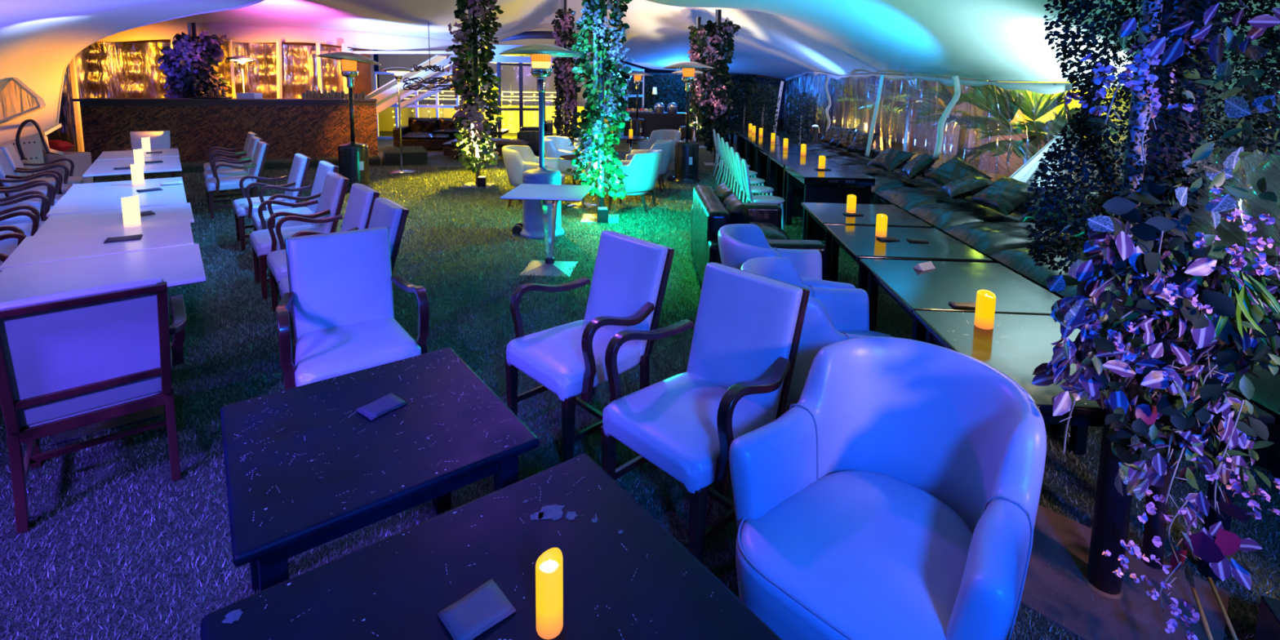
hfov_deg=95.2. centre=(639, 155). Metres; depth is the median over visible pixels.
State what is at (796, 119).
bush
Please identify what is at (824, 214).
table
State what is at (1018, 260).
bench
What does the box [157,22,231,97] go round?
plant
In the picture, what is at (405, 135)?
seat cushion
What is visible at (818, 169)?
napkin
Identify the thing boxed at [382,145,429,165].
ottoman
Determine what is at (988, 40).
ceiling
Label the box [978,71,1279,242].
wall
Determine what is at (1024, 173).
drape
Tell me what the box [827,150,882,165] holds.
bench
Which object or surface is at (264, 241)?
armchair
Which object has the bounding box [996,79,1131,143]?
window
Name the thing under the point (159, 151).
napkin
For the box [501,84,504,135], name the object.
string light
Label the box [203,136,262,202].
armchair
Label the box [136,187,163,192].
napkin
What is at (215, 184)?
armchair
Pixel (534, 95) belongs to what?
string light
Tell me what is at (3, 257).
armchair
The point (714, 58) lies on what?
pole
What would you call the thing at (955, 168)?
cushion
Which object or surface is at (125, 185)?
table
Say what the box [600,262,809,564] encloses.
armchair
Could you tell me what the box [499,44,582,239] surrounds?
patio heater
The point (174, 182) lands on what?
card
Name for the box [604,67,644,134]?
window
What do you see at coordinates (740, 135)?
table
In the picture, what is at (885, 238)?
napkin
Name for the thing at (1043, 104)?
palm
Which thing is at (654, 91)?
wall lamp
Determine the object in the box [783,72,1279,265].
wall
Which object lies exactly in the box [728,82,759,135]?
bush
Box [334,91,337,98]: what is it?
glass tumbler
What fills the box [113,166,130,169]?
napkin
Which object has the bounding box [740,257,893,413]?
tub chair
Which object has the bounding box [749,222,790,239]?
seat cushion
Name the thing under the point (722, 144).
bistro chair
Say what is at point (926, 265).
folded card
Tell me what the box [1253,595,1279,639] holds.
equipment case
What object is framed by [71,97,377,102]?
countertop
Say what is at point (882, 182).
bench
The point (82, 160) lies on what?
crate
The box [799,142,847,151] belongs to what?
bench
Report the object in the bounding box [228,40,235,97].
batten
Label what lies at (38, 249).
table
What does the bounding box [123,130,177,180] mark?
armchair
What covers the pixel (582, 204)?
round table
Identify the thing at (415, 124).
cushion
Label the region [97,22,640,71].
tent ceiling
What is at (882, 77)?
strap
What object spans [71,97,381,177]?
bar counter
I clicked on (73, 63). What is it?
batten
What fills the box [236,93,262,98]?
carton
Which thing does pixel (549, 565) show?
candle
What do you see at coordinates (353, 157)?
patio heater
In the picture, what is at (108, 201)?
table
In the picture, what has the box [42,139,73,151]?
cushion
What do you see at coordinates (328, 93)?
glass tumbler
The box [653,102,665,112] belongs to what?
chafing dish
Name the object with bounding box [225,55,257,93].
heat lamp
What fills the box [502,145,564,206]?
tub chair
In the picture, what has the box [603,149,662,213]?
tub chair
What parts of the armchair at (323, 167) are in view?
seat, armrest, armrest, backrest, frame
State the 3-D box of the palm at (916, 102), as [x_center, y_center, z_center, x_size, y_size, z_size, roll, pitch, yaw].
[6.583,-1.087,14.603,2.179,2.386,2.257,4,7,24]
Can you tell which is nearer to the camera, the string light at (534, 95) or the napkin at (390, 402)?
the napkin at (390, 402)
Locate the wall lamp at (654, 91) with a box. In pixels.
[652,87,657,94]
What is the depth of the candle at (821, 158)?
6.97 m
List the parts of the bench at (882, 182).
panel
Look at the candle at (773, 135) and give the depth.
10.75 m
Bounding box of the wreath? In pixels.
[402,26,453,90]
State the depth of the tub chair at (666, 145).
9.60 m
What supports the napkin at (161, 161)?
on the table at (99, 167)
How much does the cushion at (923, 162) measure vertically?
0.360 m
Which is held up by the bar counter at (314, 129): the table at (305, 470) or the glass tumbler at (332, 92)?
the glass tumbler at (332, 92)
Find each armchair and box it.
[0,143,83,186]
[0,149,75,197]
[0,173,64,210]
[0,182,56,225]
[0,194,50,245]
[0,210,39,266]
[0,232,26,273]
[0,278,186,533]
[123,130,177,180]
[203,132,257,170]
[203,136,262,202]
[204,141,269,219]
[232,153,311,251]
[249,171,349,299]
[251,160,338,262]
[266,182,379,311]
[275,226,429,390]
[278,197,408,337]
[505,230,674,462]
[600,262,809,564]
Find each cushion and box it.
[42,139,73,151]
[401,131,435,139]
[408,117,438,132]
[432,133,448,139]
[438,117,456,128]
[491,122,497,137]
[714,180,736,203]
[722,191,749,224]
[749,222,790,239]
[819,125,838,142]
[828,127,857,146]
[835,129,862,149]
[846,132,878,154]
[866,147,915,172]
[898,152,936,178]
[924,155,992,186]
[937,174,993,199]
[968,176,1040,215]
[1018,186,1111,227]
[1069,209,1114,239]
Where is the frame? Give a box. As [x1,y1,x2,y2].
[40,123,63,155]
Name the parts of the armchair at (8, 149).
backrest, armrest, armrest, seat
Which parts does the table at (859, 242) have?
leg, leg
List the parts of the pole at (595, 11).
plate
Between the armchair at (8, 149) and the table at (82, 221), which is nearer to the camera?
the table at (82, 221)
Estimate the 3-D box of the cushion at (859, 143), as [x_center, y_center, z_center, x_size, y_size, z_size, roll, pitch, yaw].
[4.234,-0.245,11.141,0.306,0.434,0.636,-1,7,-18]
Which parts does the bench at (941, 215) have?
panel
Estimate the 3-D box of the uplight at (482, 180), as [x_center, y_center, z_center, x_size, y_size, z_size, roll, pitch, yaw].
[-2.686,0.440,9.944,0.140,0.173,0.140,0,7,-6]
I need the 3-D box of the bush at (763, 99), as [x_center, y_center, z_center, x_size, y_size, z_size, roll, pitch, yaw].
[4.220,-1.441,19.547,1.034,1.868,0.999,1,7,0]
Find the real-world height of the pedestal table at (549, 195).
0.750 m
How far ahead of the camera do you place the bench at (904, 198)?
7.20 m
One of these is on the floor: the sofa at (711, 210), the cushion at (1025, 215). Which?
the sofa at (711, 210)
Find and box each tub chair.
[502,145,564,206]
[544,135,592,185]
[573,129,610,164]
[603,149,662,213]
[626,139,672,193]
[637,129,680,174]
[717,223,855,288]
[728,336,1046,639]
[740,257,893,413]
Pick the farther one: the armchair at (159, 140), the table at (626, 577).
the armchair at (159, 140)
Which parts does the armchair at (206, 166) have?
seat, armrest, armrest, backrest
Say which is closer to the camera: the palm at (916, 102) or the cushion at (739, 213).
the cushion at (739, 213)
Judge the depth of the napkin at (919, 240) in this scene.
4.18 m
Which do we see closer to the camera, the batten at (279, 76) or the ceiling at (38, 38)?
the ceiling at (38, 38)
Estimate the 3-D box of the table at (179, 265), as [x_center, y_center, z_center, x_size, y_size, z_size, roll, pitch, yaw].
[-2.759,0.972,3.045,0.810,0.752,0.792,-5,9,-39]
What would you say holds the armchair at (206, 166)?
on the floor
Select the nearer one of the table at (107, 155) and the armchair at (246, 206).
the armchair at (246, 206)
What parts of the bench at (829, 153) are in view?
panel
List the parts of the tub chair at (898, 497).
seat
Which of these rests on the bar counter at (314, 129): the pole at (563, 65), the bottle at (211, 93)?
the bottle at (211, 93)
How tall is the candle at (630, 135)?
0.162 m
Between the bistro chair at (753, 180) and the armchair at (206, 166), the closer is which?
the bistro chair at (753, 180)
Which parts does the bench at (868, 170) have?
panel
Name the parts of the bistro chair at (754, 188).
leg, frame, leg, seat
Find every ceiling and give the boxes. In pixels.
[0,0,257,142]
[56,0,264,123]
[159,0,1279,81]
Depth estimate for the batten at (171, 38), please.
13.25 m
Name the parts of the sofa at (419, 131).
armrest, backrest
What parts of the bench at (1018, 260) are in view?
panel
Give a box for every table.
[0,219,194,271]
[0,243,205,445]
[33,202,194,312]
[46,186,186,217]
[62,177,183,196]
[82,155,182,177]
[96,148,179,179]
[200,453,782,639]
[220,347,539,592]
[432,128,509,141]
[500,183,592,276]
[558,154,597,208]
[618,135,647,154]
[623,111,711,140]
[729,127,770,158]
[736,132,782,171]
[745,137,799,184]
[755,145,817,198]
[768,153,840,221]
[785,164,875,240]
[800,202,932,280]
[824,225,993,292]
[859,258,1073,435]
[912,310,1275,581]
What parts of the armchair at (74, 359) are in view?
leg, leg, panel, backrest, frame, seat, leg, leg, armrest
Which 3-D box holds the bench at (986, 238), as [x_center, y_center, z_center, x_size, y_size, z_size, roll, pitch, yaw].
[3.635,0.854,5.481,1.200,0.580,0.900,1,7,4]
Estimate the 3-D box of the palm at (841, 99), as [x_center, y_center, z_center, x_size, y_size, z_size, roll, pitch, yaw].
[6.347,-1.127,16.250,2.141,2.075,1.621,2,7,11]
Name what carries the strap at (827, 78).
attached to the wall at (855, 88)
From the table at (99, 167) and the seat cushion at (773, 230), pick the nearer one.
the seat cushion at (773, 230)
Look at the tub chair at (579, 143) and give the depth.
11.63 m
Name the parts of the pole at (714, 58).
plate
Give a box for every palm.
[828,78,906,133]
[860,74,954,159]
[902,81,1029,163]
[955,79,1125,165]
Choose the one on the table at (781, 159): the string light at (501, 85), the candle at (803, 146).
the candle at (803, 146)
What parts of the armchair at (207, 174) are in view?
seat, armrest, armrest, backrest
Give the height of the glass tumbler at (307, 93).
0.190 m
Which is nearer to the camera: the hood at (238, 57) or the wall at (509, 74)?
the hood at (238, 57)
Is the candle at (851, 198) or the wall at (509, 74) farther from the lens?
the wall at (509, 74)
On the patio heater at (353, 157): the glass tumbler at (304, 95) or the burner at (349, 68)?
the burner at (349, 68)
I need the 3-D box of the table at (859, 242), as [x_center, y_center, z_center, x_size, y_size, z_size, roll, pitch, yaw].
[1.868,0.936,4.249,0.863,0.660,0.870,1,7,4]
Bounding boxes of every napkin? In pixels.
[103,234,142,243]
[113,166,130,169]
[121,210,155,215]
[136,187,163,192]
[144,160,163,163]
[146,151,162,153]
[355,392,407,420]
[437,578,515,639]
[814,168,831,170]
[843,212,863,215]
[875,236,900,240]
[906,237,928,242]
[948,301,975,309]
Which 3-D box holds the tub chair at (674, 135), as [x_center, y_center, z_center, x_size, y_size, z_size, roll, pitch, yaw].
[0.428,-0.089,11.975,0.788,0.854,0.893,6,8,36]
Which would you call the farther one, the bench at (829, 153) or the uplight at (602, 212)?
the bench at (829, 153)
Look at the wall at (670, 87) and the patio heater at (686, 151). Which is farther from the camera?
the wall at (670, 87)
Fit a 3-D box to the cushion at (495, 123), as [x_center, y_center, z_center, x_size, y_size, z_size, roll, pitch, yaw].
[-4.042,-0.690,15.452,0.553,0.392,0.227,0,7,-7]
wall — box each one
[48,41,355,151]
[377,28,605,106]
[378,103,613,133]
[489,44,598,64]
[604,72,758,130]
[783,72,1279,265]
[833,73,983,159]
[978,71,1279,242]
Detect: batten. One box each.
[69,56,84,151]
[170,37,176,48]
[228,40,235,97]
[275,40,282,98]
[315,42,323,93]
[341,43,348,98]
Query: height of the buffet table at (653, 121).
0.890 m
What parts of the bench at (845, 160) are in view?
panel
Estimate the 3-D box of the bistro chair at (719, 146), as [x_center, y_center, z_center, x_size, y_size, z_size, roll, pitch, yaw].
[1.647,0.050,10.679,0.503,0.920,0.442,1,7,3]
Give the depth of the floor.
2.84 m
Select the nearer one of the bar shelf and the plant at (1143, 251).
the plant at (1143, 251)
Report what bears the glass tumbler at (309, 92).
on the bar counter at (314, 129)
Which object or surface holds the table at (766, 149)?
on the floor
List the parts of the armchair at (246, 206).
leg, leg, seat, armrest, armrest, backrest, frame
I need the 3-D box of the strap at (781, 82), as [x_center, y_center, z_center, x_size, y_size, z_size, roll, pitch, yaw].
[4.205,-1.307,17.873,0.405,1.946,0.136,-5,9,-42]
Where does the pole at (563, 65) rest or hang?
on the floor
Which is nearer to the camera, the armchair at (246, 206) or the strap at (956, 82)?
the armchair at (246, 206)
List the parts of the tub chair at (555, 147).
leg, seat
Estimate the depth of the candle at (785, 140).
9.61 m
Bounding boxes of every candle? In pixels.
[120,195,141,227]
[130,162,144,185]
[133,148,144,166]
[141,137,151,151]
[535,547,563,639]
[628,128,632,137]
[748,123,751,130]
[751,125,755,133]
[759,128,763,135]
[770,133,775,142]
[782,137,788,148]
[800,143,806,155]
[817,155,825,168]
[846,194,856,213]
[875,213,887,237]
[973,289,995,329]
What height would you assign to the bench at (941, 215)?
0.580 m
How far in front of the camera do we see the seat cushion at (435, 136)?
15.28 m
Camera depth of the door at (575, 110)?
18.38 m
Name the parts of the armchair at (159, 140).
backrest, frame, leg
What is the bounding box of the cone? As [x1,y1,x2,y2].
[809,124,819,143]
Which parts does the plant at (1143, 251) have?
vine stem, vine stem, plate, vine stem, vine stem, vine stem, vine stem, vine stem, vine stem, vine stem, vine stem, vine stem, vine stem, vine stem, vine stem, vine stem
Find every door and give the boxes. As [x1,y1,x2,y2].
[496,62,544,138]
[543,65,593,141]
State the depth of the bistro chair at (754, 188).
7.43 m
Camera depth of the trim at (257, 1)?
7.25 m
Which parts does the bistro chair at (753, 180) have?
frame, leg, leg, seat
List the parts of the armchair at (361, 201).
leg, seat, armrest, armrest, backrest, frame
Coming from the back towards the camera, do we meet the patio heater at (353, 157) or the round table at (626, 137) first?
the round table at (626, 137)
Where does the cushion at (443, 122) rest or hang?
on the sofa at (419, 131)
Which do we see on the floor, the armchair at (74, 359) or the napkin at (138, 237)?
the armchair at (74, 359)
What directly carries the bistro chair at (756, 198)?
on the floor
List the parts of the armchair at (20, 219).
armrest, seat, armrest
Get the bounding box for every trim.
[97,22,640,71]
[311,50,454,53]
[499,31,608,44]
[785,71,1279,93]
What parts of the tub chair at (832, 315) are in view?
seat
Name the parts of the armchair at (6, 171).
frame, backrest, armrest, armrest, seat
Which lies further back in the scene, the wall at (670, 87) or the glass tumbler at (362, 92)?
the wall at (670, 87)
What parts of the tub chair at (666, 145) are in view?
leg, leg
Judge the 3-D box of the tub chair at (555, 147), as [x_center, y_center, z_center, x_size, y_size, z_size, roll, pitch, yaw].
[-1.259,0.100,10.183,0.893,0.854,0.788,3,7,20]
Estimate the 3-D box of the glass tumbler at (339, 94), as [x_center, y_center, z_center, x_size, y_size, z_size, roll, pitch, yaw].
[-6.509,-1.297,12.670,0.076,0.140,0.076,1,7,0]
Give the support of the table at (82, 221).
on the floor
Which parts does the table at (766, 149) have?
leg, leg, panel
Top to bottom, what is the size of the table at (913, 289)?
0.660 m
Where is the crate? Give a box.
[42,151,93,183]
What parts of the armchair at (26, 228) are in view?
armrest, seat, armrest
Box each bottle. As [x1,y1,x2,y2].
[209,88,213,97]
[215,84,219,97]
[221,85,225,97]
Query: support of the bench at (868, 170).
on the floor
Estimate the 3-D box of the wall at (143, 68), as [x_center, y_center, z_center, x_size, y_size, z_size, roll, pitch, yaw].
[-10.391,-1.346,13.761,6.752,2.656,0.464,-2,7,-20]
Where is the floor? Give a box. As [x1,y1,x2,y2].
[0,118,1279,639]
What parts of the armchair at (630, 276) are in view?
leg, armrest, leg, seat, armrest, backrest, frame, leg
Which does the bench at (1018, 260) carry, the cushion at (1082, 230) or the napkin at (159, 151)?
the cushion at (1082, 230)
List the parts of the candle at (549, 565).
flame bulb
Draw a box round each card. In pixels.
[159,181,183,185]
[913,261,935,271]
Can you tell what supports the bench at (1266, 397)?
on the floor
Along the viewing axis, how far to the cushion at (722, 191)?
5.24 m
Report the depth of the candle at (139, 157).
6.64 m
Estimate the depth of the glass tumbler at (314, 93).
12.58 m
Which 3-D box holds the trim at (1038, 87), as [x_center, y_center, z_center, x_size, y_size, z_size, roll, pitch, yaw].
[4.977,-1.662,12.384,0.044,0.579,22.055,1,7,4]
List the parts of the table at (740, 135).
leg, leg, panel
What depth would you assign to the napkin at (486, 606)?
1.20 m
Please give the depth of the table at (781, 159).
7.71 m
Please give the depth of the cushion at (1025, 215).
5.22 m
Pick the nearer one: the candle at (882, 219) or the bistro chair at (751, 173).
the candle at (882, 219)
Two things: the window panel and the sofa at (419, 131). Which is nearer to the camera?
the window panel
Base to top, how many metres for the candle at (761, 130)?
0.162 m
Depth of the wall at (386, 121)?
21.48 m
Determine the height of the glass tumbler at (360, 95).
0.120 m
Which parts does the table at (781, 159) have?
leg, leg, panel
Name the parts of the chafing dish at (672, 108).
dome lid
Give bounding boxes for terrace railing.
[404,90,567,126]
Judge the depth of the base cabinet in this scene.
8.85 m
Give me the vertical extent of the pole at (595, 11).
3.578 m
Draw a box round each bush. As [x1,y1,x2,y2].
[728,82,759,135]
[744,84,782,135]
[746,77,780,133]
[751,84,781,135]
[781,92,818,145]
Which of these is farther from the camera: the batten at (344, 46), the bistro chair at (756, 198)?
the batten at (344, 46)
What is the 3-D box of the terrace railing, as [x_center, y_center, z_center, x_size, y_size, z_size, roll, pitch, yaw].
[-6.030,-1.553,20.732,6.900,1.550,0.095,1,7,0]
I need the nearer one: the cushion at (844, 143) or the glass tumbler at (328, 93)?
the cushion at (844, 143)
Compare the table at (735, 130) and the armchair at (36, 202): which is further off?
the table at (735, 130)
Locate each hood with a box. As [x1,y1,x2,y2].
[225,55,257,60]
[382,66,414,71]
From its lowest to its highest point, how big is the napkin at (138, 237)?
0.011 m
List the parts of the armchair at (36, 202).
backrest, armrest, armrest, seat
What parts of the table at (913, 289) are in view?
leg, leg, leg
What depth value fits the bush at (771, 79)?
17.09 m
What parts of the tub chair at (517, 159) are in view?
seat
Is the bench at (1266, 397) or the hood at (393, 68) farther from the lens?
the hood at (393, 68)
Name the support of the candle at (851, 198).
on the table at (824, 214)
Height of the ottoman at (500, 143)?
0.396 m
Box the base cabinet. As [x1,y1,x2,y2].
[0,133,45,178]
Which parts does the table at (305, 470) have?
leg, leg, leg, leg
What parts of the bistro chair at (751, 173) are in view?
leg, frame, leg, seat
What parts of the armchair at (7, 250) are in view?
seat, armrest, armrest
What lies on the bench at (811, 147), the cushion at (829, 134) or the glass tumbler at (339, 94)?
the cushion at (829, 134)
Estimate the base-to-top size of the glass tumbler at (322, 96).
0.120 m
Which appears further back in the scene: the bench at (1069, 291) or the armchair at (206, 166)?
the armchair at (206, 166)
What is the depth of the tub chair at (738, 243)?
3.79 m
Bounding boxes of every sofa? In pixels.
[392,117,471,149]
[517,120,552,153]
[690,180,827,284]
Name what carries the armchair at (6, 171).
on the floor
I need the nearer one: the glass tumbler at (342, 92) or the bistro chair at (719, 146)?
the bistro chair at (719, 146)
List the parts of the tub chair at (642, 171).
leg, seat, leg, leg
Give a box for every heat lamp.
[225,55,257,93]
[382,66,416,173]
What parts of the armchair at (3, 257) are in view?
armrest, armrest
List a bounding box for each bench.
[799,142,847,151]
[811,147,878,158]
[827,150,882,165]
[844,160,924,186]
[856,166,942,204]
[875,186,977,214]
[906,200,1034,235]
[941,221,1084,262]
[987,246,1222,298]
[1054,263,1279,340]
[1181,339,1279,478]
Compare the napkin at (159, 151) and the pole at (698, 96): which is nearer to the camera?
the napkin at (159, 151)
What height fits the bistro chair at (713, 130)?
0.920 m
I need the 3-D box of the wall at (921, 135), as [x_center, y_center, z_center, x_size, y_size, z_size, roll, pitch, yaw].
[8.722,-1.620,18.424,0.200,2.600,15.000,1,7,0]
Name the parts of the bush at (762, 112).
stem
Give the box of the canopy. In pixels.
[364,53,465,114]
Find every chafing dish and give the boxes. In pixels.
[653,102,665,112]
[666,102,678,113]
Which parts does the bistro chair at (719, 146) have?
leg, frame, leg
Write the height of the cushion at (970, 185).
0.268 m
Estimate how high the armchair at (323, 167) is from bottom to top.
0.932 m
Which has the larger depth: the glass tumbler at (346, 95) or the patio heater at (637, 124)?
the patio heater at (637, 124)
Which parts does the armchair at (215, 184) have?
leg, leg, seat, armrest, armrest, leg, leg, backrest, frame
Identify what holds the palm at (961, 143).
on the floor
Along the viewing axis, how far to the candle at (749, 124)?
13.58 m
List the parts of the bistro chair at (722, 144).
leg, frame, leg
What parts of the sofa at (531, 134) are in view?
armrest, armrest, backrest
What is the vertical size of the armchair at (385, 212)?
0.932 m
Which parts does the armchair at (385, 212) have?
seat, leg, backrest, frame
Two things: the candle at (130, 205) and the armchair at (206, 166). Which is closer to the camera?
the candle at (130, 205)
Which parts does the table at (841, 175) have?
leg, leg, panel, leg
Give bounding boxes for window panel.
[0,77,46,124]
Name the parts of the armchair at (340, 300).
armrest, leg, frame, backrest, seat, armrest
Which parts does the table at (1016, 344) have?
leg, leg, leg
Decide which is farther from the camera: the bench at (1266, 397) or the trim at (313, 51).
the trim at (313, 51)
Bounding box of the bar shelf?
[75,39,374,141]
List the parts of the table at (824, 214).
leg, leg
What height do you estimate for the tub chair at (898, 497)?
0.854 m
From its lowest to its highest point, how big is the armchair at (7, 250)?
0.932 m
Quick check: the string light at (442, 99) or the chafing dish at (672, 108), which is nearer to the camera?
the chafing dish at (672, 108)
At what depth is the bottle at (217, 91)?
11.91 m
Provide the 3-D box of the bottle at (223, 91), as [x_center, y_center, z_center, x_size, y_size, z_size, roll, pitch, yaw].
[-8.534,-1.305,11.975,0.066,0.266,0.066,1,7,0]
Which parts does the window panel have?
pane, frame, frame, frame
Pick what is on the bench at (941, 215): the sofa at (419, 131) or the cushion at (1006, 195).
the cushion at (1006, 195)
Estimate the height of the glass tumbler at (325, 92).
0.190 m
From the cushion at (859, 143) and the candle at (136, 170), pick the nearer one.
the candle at (136, 170)
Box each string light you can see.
[440,91,444,117]
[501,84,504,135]
[508,84,513,136]
[530,93,535,126]
[551,94,554,135]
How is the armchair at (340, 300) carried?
on the floor
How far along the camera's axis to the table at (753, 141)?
10.46 m
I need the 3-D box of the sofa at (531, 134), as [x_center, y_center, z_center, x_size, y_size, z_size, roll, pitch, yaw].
[-2.743,-0.560,15.444,0.880,0.796,1.800,0,7,-8]
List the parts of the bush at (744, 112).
stem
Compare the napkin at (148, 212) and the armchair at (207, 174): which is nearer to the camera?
the napkin at (148, 212)
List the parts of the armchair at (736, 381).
leg, armrest, seat, leg, backrest, armrest, frame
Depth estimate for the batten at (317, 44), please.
14.25 m
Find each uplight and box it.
[476,176,486,186]
[596,207,608,222]
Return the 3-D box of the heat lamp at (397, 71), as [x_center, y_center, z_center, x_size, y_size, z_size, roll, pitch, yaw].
[-4.711,-0.704,11.473,0.600,2.060,0.600,1,7,0]
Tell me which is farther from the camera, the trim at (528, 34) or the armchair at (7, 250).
the trim at (528, 34)
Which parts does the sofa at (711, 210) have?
backrest, armrest, armrest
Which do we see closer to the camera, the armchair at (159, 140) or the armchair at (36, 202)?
the armchair at (36, 202)
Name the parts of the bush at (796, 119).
stem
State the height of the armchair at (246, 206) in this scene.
0.932 m
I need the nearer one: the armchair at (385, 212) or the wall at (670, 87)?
the armchair at (385, 212)
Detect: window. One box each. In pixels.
[373,71,497,139]
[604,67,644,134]
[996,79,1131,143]
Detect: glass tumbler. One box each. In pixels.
[301,92,306,98]
[305,89,309,98]
[308,91,312,99]
[312,91,316,98]
[320,93,324,98]
[323,90,327,99]
[327,92,330,98]
[330,90,334,99]
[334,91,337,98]
[337,93,341,99]
[340,91,344,98]
[344,93,348,99]
[358,93,362,99]
[361,91,364,98]
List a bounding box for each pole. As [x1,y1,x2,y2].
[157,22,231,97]
[551,0,579,137]
[565,0,635,223]
[687,16,708,147]
[696,8,740,165]
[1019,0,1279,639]
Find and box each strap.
[773,80,783,133]
[825,77,831,132]
[864,75,884,156]
[932,75,960,159]
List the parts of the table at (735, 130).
leg, panel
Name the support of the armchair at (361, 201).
on the floor
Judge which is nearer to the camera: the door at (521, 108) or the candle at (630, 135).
the candle at (630, 135)
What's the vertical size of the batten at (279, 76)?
2.702 m
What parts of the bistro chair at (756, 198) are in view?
frame, seat, leg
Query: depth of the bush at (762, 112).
15.83 m
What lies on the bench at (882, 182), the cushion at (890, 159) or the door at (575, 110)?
the cushion at (890, 159)
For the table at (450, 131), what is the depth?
14.48 m
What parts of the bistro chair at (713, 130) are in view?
leg, leg, frame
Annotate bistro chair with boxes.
[711,128,735,176]
[715,133,743,184]
[720,137,750,183]
[724,142,757,195]
[729,146,765,197]
[735,151,773,202]
[742,158,784,231]
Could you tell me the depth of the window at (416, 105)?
18.25 m
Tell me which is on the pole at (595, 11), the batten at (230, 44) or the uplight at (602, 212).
the uplight at (602, 212)
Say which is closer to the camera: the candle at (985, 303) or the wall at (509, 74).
the candle at (985, 303)
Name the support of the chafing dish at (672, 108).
on the buffet table at (653, 121)
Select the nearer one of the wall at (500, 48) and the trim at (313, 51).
the trim at (313, 51)
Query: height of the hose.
0.579 m
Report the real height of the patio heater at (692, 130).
2.205 m
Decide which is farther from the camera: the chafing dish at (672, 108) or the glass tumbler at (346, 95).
the chafing dish at (672, 108)
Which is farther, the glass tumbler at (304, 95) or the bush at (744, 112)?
the bush at (744, 112)
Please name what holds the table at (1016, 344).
on the floor
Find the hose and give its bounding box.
[15,119,50,159]
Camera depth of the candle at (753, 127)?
12.74 m
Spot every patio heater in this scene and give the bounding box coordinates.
[315,51,380,192]
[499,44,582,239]
[626,71,652,143]
[662,61,714,183]
[671,69,702,141]
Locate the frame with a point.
(55, 126)
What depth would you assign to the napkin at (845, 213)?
5.03 m
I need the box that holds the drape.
[1009,133,1063,186]
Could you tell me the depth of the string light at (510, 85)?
19.98 m
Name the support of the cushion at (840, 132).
on the bench at (829, 153)
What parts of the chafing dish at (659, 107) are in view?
dome lid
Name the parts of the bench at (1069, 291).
panel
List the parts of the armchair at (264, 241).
leg, leg, seat, armrest, armrest, backrest, frame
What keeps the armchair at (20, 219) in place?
on the floor
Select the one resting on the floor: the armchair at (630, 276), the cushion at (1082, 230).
the armchair at (630, 276)
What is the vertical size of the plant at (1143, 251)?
3.401 m
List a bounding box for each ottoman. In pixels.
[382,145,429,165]
[443,137,529,155]
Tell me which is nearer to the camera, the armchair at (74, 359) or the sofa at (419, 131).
the armchair at (74, 359)
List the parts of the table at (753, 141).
leg, leg, panel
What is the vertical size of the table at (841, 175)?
0.780 m

